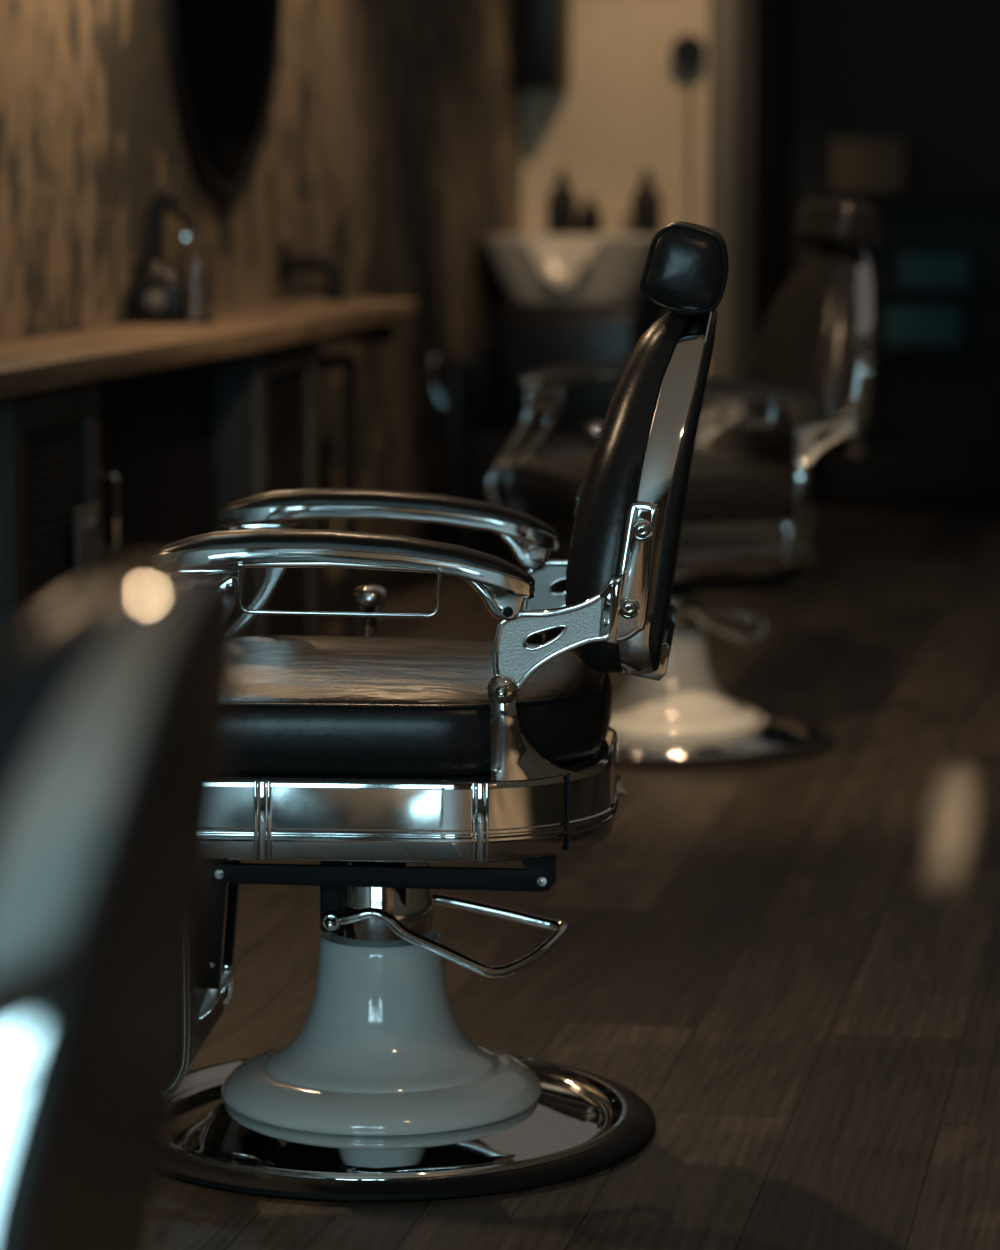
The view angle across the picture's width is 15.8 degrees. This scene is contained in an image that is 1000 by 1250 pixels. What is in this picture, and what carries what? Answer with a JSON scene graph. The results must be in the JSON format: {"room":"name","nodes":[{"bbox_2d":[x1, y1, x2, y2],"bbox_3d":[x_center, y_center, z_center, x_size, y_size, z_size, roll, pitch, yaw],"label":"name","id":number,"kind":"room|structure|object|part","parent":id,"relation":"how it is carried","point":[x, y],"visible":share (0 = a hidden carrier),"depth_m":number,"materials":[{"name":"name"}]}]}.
{"room":"salon","nodes":[
{"label":"salon","id":0,"kind":"room"},
{"bbox_2d":[0,0,521,579],"bbox_3d":[-1.190,-1.047,6.215,0.120,2.950,21.000,1,7,11],"label":"wall","id":1,"kind":"structure","parent":0,"point":[393,143],"depth_m":9.58,"materials":[{"name":"wood"}]},
{"bbox_2d":[0,298,416,399],"bbox_3d":[-0.861,-0.490,6.736,0.352,0.048,5.400,1,7,11],"label":"countertop","id":2,"kind":"structure","parent":1,"relation":"attached to","point":[55,361],"depth_m":7.30,"materials":[{"name":"brown wood"}]},
{"bbox_2d":[125,189,215,323],"bbox_3d":[-0.739,-0.809,7.890,0.220,0.292,0.122,0,7,0],"label":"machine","id":3,"kind":"object","parent":2,"relation":"on","point":[159,294],"visible":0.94,"depth_m":7.87,"materials":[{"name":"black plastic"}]},
{"bbox_3d":[-0.724,-0.671,7.913,0.190,0.012,0.110,0,7,0],"label":"plate","id":4,"kind":"part","parent":3,"relation":"part of","materials":[{"name":"black plastic"}]},
{"bbox_3d":[-0.698,-0.895,7.881,0.072,0.076,0.026,0,7,0],"label":"lever","id":5,"kind":"part","parent":3,"relation":"part of","materials":[{"name":"black plastic"}]},
{"bbox_2d":[183,241,209,317],"bbox_3d":[-0.668,-0.759,7.902,0.060,0.166,0.060,0,7,0],"label":"bottle","id":6,"kind":"object","parent":3,"relation":"on","point":[195,253],"depth_m":7.88,"materials":[{"name":"silver metal"}]},
{"bbox_2d":[278,242,344,300],"bbox_3d":[-0.476,-0.903,9.196,0.160,0.147,0.104,1,7,11],"label":"faucet","id":7,"kind":"object","parent":2,"relation":"on","point":[288,262],"visible":1,"depth_m":9.18,"materials":[{"name":"black metal"}]},
{"bbox_2d":[161,0,282,198],"bbox_3d":[-0.652,-1.651,8.528,0.028,1.274,1.034,1,7,11],"label":"oval mirror","id":8,"kind":"object","parent":1,"relation":"attached to","point":[223,55],"visible":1,"depth_m":8.55,"materials":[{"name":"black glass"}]},
{"bbox_2d":[329,468,342,529],"bbox_3d":[-0.482,-0.283,9.297,0.087,0.238,0.331,1,7,11],"label":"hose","id":9,"kind":"object","parent":1,"relation":"hanging from","point":[334,482],"visible":0.11,"depth_m":9.40,"materials":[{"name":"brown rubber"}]},
{"bbox_2d":[311,325,392,341],"bbox_3d":[-0.421,-0.741,9.134,0.300,0.090,0.090,1,7,11],"label":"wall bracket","id":10,"kind":"object","parent":1,"relation":"attached to","point":[384,333],"visible":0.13,"depth_m":9.10,"materials":[{"name":"black metal"}]},
{"bbox_2d":[325,524,492,623],"bbox_3d":[-0.208,-0.234,11.041,0.022,0.110,3.070,1,7,11],"label":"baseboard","id":11,"kind":"structure","parent":1,"relation":"attached to","point":[335,589],"depth_m":10.36,"materials":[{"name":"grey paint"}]},
{"bbox_2d":[154,504,999,1249],"bbox_3d":[1.960,0.533,5.801,6.500,0.080,21.000,1,7,11],"label":"floor","id":12,"kind":"structure","parent":0,"point":[794,966],"depth_m":5.63,"materials":[{"name":"brown wood"}]},
{"bbox_2d":[0,383,119,653],"bbox_3d":[-0.917,-0.010,6.482,0.346,0.825,0.505,1,7,11],"label":"base cabinet","id":13,"kind":"object","parent":12,"relation":"on","point":[51,547],"visible":0.52,"depth_m":6.40,"materials":[{"name":"grey paint"}]},
{"bbox_3d":[-0.754,-0.140,6.590,0.008,0.155,0.140,1,7,11],"label":"lock plate","id":14,"kind":"part","parent":13,"relation":"part of","materials":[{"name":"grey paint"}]},
{"bbox_3d":[-0.743,-0.182,6.583,0.014,0.026,0.026,1,7,11],"label":"knob","id":15,"kind":"part","parent":13,"relation":"part of","materials":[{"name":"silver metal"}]},
{"bbox_3d":[-0.723,-0.209,6.657,0.040,0.147,0.012,1,7,11],"label":"handle","id":16,"kind":"part","parent":13,"relation":"part of","materials":[{"name":"silver metal"}]},
{"bbox_2d":[0,562,244,1249],"bbox_3d":[-0.571,0.490,1.697,0.899,1.048,0.704,1,7,4],"label":"barber chair","id":17,"kind":"object","parent":12,"relation":"on","point":[118,702],"visible":1,"depth_m":1.50,"materials":[{"name":"black leather"}]},
{"bbox_2d":[0,565,166,825],"bbox_3d":[-0.232,0.190,1.631,0.167,0.432,0.444,1,7,4],"label":"backrest cushion","id":18,"kind":"object","parent":17,"relation":"on","point":[78,683],"depth_m":1.49,"materials":[{"name":"black leather"}]},
{"bbox_2d":[88,354,247,636],"bbox_3d":[-0.792,-0.114,7.294,0.280,0.825,1.120,1,7,11],"label":"door","id":19,"kind":"structure","parent":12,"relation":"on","point":[174,439],"depth_m":7.47,"materials":[{"name":"black wood"}]},
{"bbox_3d":[-0.919,-0.137,7.316,0.020,0.785,1.120,1,7,11],"label":"panel","id":20,"kind":"part","parent":19,"relation":"part of","materials":[{"name":"brown wood"}]},
{"bbox_3d":[-0.733,-0.130,7.281,0.020,0.740,1.080,1,7,11],"label":"panel","id":21,"kind":"part","parent":19,"relation":"part of","materials":[{"name":"black wood"}]},
{"bbox_2d":[246,341,320,636],"bbox_3d":[-0.619,-0.219,8.110,0.306,0.825,0.540,1,7,11],"label":"base cabinet","id":22,"kind":"object","parent":12,"relation":"on","point":[282,383],"visible":0.22,"depth_m":8.07,"materials":[{"name":"black wood"}]},
{"bbox_2d":[319,437,332,635],"bbox_3d":[-0.529,-0.164,8.705,0.206,0.565,0.244,1,7,11],"label":"cabinet frame","id":23,"kind":"object","parent":12,"relation":"on","point":[325,444],"visible":0.12,"depth_m":8.72,"materials":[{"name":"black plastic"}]},
{"bbox_3d":[-0.529,-0.422,8.672,0.206,0.045,0.244,1,7,11],"label":"lid","id":24,"kind":"part","parent":23,"relation":"part of","materials":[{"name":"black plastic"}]},
{"bbox_2d":[319,352,356,636],"bbox_3d":[-0.518,-0.259,8.614,0.290,0.776,0.480,1,7,11],"label":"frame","id":25,"kind":"object","parent":12,"relation":"on","point":[347,360],"visible":0.26,"depth_m":8.76,"materials":[{"name":"brown wood"}]},
{"bbox_2d":[151,222,728,1201],"bbox_3d":[-0.164,0.071,4.557,0.896,1.154,0.704,1,7,4],"label":"barber chair","id":26,"kind":"object","parent":12,"relation":"on","point":[371,758],"visible":0.94,"depth_m":4.36,"materials":[{"name":"silver metal"}]},
{"bbox_3d":[-0.504,0.560,4.643,0.215,0.016,0.360,1,7,4],"label":"foot plate","id":27,"kind":"part","parent":26,"relation":"part of","materials":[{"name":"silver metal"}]},
{"bbox_3d":[-0.367,0.373,4.552,0.048,0.175,0.010,1,7,4],"label":"support arm","id":28,"kind":"part","parent":26,"relation":"part of","materials":[{"name":"black metal"}]},
{"bbox_3d":[-0.359,0.359,4.665,0.048,0.175,0.010,1,7,4],"label":"support arm","id":29,"kind":"part","parent":26,"relation":"part of","materials":[{"name":"black metal"}]},
{"bbox_3d":[-0.186,-0.065,4.270,0.455,0.063,0.066,1,7,4],"label":"armrest","id":30,"kind":"part","parent":26,"relation":"part of","materials":[{"name":"silver metal"}]},
{"bbox_3d":[-0.175,0.046,4.870,0.051,0.202,0.051,1,7,4],"label":"recline lever","id":31,"kind":"part","parent":26,"relation":"part of","materials":[{"name":"silver metal"}]},
{"bbox_3d":[-0.149,-0.133,4.800,0.455,0.063,0.066,1,7,4],"label":"armrest","id":32,"kind":"part","parent":26,"relation":"part of","materials":[{"name":"silver metal"}]},
{"bbox_3d":[-0.152,0.197,4.572,0.606,0.101,0.590,1,7,4],"label":"seat frame","id":33,"kind":"part","parent":26,"relation":"part of","materials":[{"name":"silver metal"}]},
{"bbox_2d":[227,636,612,775],"bbox_3d":[-0.156,0.090,4.559,0.592,0.120,0.558,1,7,4],"label":"seat cushion","id":34,"kind":"object","parent":26,"relation":"on","point":[307,705],"depth_m":4.31,"materials":[{"name":"black leather"}]},
{"bbox_3d":[-0.060,0.388,4.577,0.294,0.091,0.182,1,7,4],"label":"pump lever","id":35,"kind":"part","parent":26,"relation":"part of","materials":[{"name":"silver metal"}]},
{"bbox_2d":[495,685,507,697],"bbox_3d":[0.001,0.079,4.240,0.015,0.015,0.009,1,7,4],"label":"bolt","id":36,"kind":"object","parent":26,"relation":"attached to","point":[501,691],"depth_m":4.24,"materials":[{"name":"silver metal"}]},
{"bbox_3d":[0.044,0.130,4.297,0.131,0.102,0.040,-4,8,-29],"label":"seat leg","id":37,"kind":"part","parent":26,"relation":"part of","materials":[{"name":"silver metal"}]},
{"bbox_3d":[0.079,0.067,4.792,0.131,0.102,0.040,6,9,37],"label":"seat leg","id":38,"kind":"part","parent":26,"relation":"part of","materials":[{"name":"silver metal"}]},
{"bbox_3d":[0.102,-0.056,4.797,0.138,0.132,0.013,1,7,4],"label":"plate","id":39,"kind":"part","parent":26,"relation":"part of","materials":[{"name":"silver metal"}]},
{"bbox_3d":[0.065,0.013,4.258,0.138,0.132,0.013,1,7,4],"label":"plate","id":40,"kind":"part","parent":26,"relation":"part of","materials":[{"name":"silver metal"}]},
{"bbox_2d":[566,311,690,672],"bbox_3d":[0.167,-0.179,4.502,0.153,0.435,0.444,1,7,4],"label":"backrest cushion","id":41,"kind":"object","parent":26,"relation":"on","point":[642,452],"depth_m":4.32,"materials":[{"name":"black leather"}]},
{"bbox_3d":[0.209,-0.178,4.498,0.110,0.440,0.448,1,7,4],"label":"backrest frame","id":42,"kind":"part","parent":26,"relation":"part of","materials":[{"name":"silver metal"}]},
{"bbox_3d":[0.232,-0.178,4.497,0.076,0.433,0.442,1,7,4],"label":"panel","id":43,"kind":"part","parent":26,"relation":"part of","materials":[{"name":"silver metal"}]},
{"bbox_2d":[426,303,647,559],"bbox_3d":[0.142,-0.564,10.905,0.655,0.800,0.620,1,7,11],"label":"chair","id":44,"kind":"object","parent":12,"relation":"on","point":[482,404],"visible":0.57,"depth_m":11.00,"materials":[{"name":"black leather"}]},
{"bbox_3d":[-0.183,-0.702,10.735,0.049,0.124,0.016,1,7,11],"label":"lever","id":45,"kind":"part","parent":44,"relation":"part of","materials":[{"name":"silver metal"}]},
{"bbox_3d":[-0.094,-0.250,10.735,0.044,0.220,0.043,1,7,11],"label":"leg","id":46,"kind":"part","parent":44,"relation":"part of","materials":[{"name":"black metal"}]},
{"bbox_3d":[-0.085,-0.597,10.925,0.070,0.460,0.580,1,7,11],"label":"armrest","id":47,"kind":"part","parent":44,"relation":"part of","materials":[{"name":"black leather"}]},
{"bbox_3d":[-0.003,-0.310,11.202,0.044,0.220,0.043,1,7,11],"label":"leg","id":48,"kind":"part","parent":44,"relation":"part of","materials":[{"name":"black metal"}]},
{"bbox_3d":[0.164,-0.490,10.879,0.480,0.220,0.560,1,7,11],"label":"seat","id":49,"kind":"part","parent":44,"relation":"part of","materials":[{"name":"black leather"}]},
{"bbox_3d":[0.215,-0.792,11.108,0.480,0.400,0.140,1,7,11],"label":"backrest","id":50,"kind":"part","parent":44,"relation":"part of","materials":[{"name":"black leather"}]},
{"bbox_3d":[0.426,-0.584,10.826,0.070,0.460,0.580,1,7,11],"label":"armrest","id":51,"kind":"part","parent":44,"relation":"part of","materials":[{"name":"black leather"}]},
{"bbox_2d":[506,294,670,328],"bbox_3d":[0.348,-0.819,12.218,0.620,0.972,0.380,1,7,11],"label":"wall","id":52,"kind":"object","parent":12,"relation":"on","point":[654,312],"visible":0.03,"depth_m":11.97,"materials":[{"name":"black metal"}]},
{"bbox_2d":[547,170,576,234],"bbox_3d":[0.208,-1.406,12.048,0.100,0.235,0.100,1,7,11],"label":"bottle","id":53,"kind":"object","parent":52,"relation":"on","point":[561,200],"visible":0.89,"depth_m":12.01,"materials":[{"name":"black plastic"}]},
{"bbox_2d":[480,214,654,305],"bbox_3d":[0.251,-0.803,11.741,0.606,1.061,0.590,1,7,11],"label":"basin","id":54,"kind":"object","parent":52,"relation":"on","point":[531,268],"visible":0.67,"depth_m":11.49,"materials":[{"name":"grey ceramic"}]},
{"bbox_2d":[578,195,601,234],"bbox_3d":[0.300,-1.361,12.030,0.080,0.150,0.080,1,7,11],"label":"bottle","id":55,"kind":"object","parent":52,"relation":"on","point":[589,216],"visible":0.91,"depth_m":12.00,"materials":[{"name":"black plastic"}]},
{"bbox_2d":[631,170,660,234],"bbox_3d":[0.487,-1.399,11.994,0.100,0.235,0.100,1,7,11],"label":"bottle","id":56,"kind":"object","parent":52,"relation":"on","point":[646,200],"visible":0.81,"depth_m":11.96,"materials":[{"name":"black plastic"}]},
{"bbox_2d":[486,198,879,768],"bbox_3d":[0.349,-0.321,7.617,0.896,1.154,0.704,-3,8,-20],"label":"barber chair","id":57,"kind":"object","parent":12,"relation":"on","point":[807,390],"visible":0.74,"depth_m":7.53,"materials":[{"name":"black leather"}]},
{"bbox_3d":[0.142,-0.022,7.640,0.048,0.175,0.010,-3,8,-20],"label":"support arm","id":58,"kind":"part","parent":57,"relation":"part of","materials":[{"name":"metal"}]},
{"bbox_3d":[0.255,-0.523,7.844,0.455,0.063,0.066,-3,8,-20],"label":"armrest","id":59,"kind":"part","parent":57,"relation":"part of","materials":[{"name":"silver metal"}]},
{"bbox_3d":[0.212,-0.342,7.898,0.051,0.202,0.051,-3,8,-20],"label":"recline lever","id":60,"kind":"part","parent":57,"relation":"part of","materials":[{"name":"silver metal"}]},
{"bbox_2d":[506,451,818,521],"bbox_3d":[0.357,-0.302,7.622,0.592,0.120,0.558,-3,8,-20],"label":"seat cushion","id":61,"kind":"object","parent":57,"relation":"on","point":[722,486],"depth_m":7.42,"materials":[{"name":"black leather"}]},
{"bbox_3d":[0.361,-0.196,7.637,0.606,0.101,0.590,-3,8,-20],"label":"seat frame","id":62,"kind":"part","parent":57,"relation":"part of","materials":[{"name":"silver metal"}]},
{"bbox_3d":[0.438,-0.459,7.344,0.455,0.063,0.066,-3,8,-20],"label":"armrest","id":63,"kind":"part","parent":57,"relation":"part of","materials":[{"name":"silver metal"}]},
{"bbox_3d":[0.490,-0.459,7.943,0.138,0.132,0.013,-3,8,-20],"label":"plate","id":64,"kind":"part","parent":57,"relation":"part of","materials":[{"name":"silver metal"}]},
{"bbox_3d":[0.453,-0.010,7.680,0.294,0.091,0.182,-3,8,-20],"label":"pump lever","id":65,"kind":"part","parent":57,"relation":"part of","materials":[{"name":"silver metal"}]},
{"bbox_2d":[742,248,854,456],"bbox_3d":[0.661,-0.588,7.697,0.153,0.435,0.444,-3,8,-20],"label":"backrest cushion","id":66,"kind":"object","parent":57,"relation":"on","point":[805,343],"depth_m":7.61,"materials":[{"name":"black leather"}]},
{"bbox_2d":[802,463,808,469],"bbox_3d":[0.629,-0.325,7.394,0.015,0.015,0.009,-3,8,-20],"label":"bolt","id":67,"kind":"object","parent":57,"relation":"attached to","point":[805,466],"depth_m":7.39,"materials":[{"name":"silver metal"}]},
{"bbox_3d":[0.648,-0.275,7.463,0.040,0.102,0.131,5,9,36],"label":"seat leg","id":68,"kind":"part","parent":57,"relation":"part of","materials":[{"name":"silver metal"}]},
{"bbox_3d":[0.676,-0.394,7.435,0.138,0.132,0.013,-3,8,-20],"label":"plate","id":69,"kind":"part","parent":57,"relation":"part of","materials":[{"name":"silver metal"}]},
{"bbox_3d":[0.701,-0.590,7.711,0.110,0.440,0.448,-3,8,-20],"label":"backrest frame","id":70,"kind":"part","parent":57,"relation":"part of","materials":[{"name":"silver metal"}]},
{"bbox_3d":[0.722,-0.591,7.719,0.076,0.433,0.442,-3,8,-20],"label":"panel","id":71,"kind":"part","parent":57,"relation":"part of","materials":[{"name":"black leather"}]},
{"bbox_2d":[810,190,999,506],"bbox_3d":[1.545,-0.987,12.910,0.840,1.130,0.365,1,7,11],"label":"cabinet","id":72,"kind":"object","parent":12,"relation":"on","point":[934,439],"visible":0.48,"depth_m":13.07,"materials":[{"name":"black wood"}]},
{"bbox_3d":[1.141,-0.996,12.980,0.020,1.130,0.350,1,7,11],"label":"panel","id":73,"kind":"part","parent":72,"relation":"part of","materials":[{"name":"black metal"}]},
{"bbox_2d":[830,138,911,190],"bbox_3d":[1.323,-1.641,12.836,0.270,0.185,0.250,1,7,11],"label":"storage box","id":74,"kind":"object","parent":72,"relation":"on","point":[857,164],"visible":1,"depth_m":12.72,"materials":[{"name":"brown"}]},
{"bbox_3d":[1.323,-1.715,12.827,0.270,0.035,0.250,1,7,11],"label":"lid","id":75,"kind":"part","parent":74,"relation":"part of","materials":[{"name":"brown"}]},
{"bbox_2d":[883,303,965,347],"bbox_3d":[1.516,-1.071,12.851,0.280,0.150,0.200,1,7,11],"label":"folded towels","id":76,"kind":"object","parent":72,"relation":"on","point":[904,324],"visible":1,"depth_m":12.76,"materials":[{"name":"teal fabric"}]},
{"bbox_2d":[898,253,974,290],"bbox_3d":[1.555,-1.258,12.819,0.260,0.130,0.200,1,7,11],"label":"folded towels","id":77,"kind":"object","parent":72,"relation":"on","point":[916,271],"visible":1,"depth_m":12.72,"materials":[{"name":"teal fabric"}]},
{"bbox_2d":[522,0,999,461],"bbox_3d":[3.348,-1.843,12.429,6.400,2.950,1.370,1,7,11],"label":"wall","id":78,"kind":"structure","parent":0,"point":[811,73],"depth_m":12.61,"materials":[{"name":"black paint"}]},
{"bbox_2d":[509,0,570,90],"bbox_3d":[0.139,-2.127,12.184,0.172,0.625,0.259,1,7,11],"label":"wall speaker","id":79,"kind":"object","parent":78,"relation":"attached to","point":[539,30],"visible":1,"depth_m":12.08,"materials":[{"name":"black plastic"}]},
{"bbox_2d":[671,34,705,222],"bbox_3d":[0.643,-1.663,12.240,0.120,0.680,0.075,1,7,11],"label":"wall fixture","id":80,"kind":"object","parent":78,"relation":"attached to","point":[688,52],"visible":0.97,"depth_m":12.18,"materials":[{"name":"black plastic"}]},
{"bbox_3d":[0.646,-1.625,12.260,0.016,0.600,0.015,1,7,11],"label":"rail","id":81,"kind":"part","parent":80,"relation":"part of","materials":[{"name":"metal"}]},
{"bbox_2d":[706,0,738,452],"bbox_3d":[0.770,-1.823,12.269,0.090,2.950,0.210,1,7,11],"label":"trim","id":82,"kind":"structure","parent":78,"relation":"attached to","point":[723,25],"depth_m":12.20,"materials":[{"name":"grey paint"}]}
]}

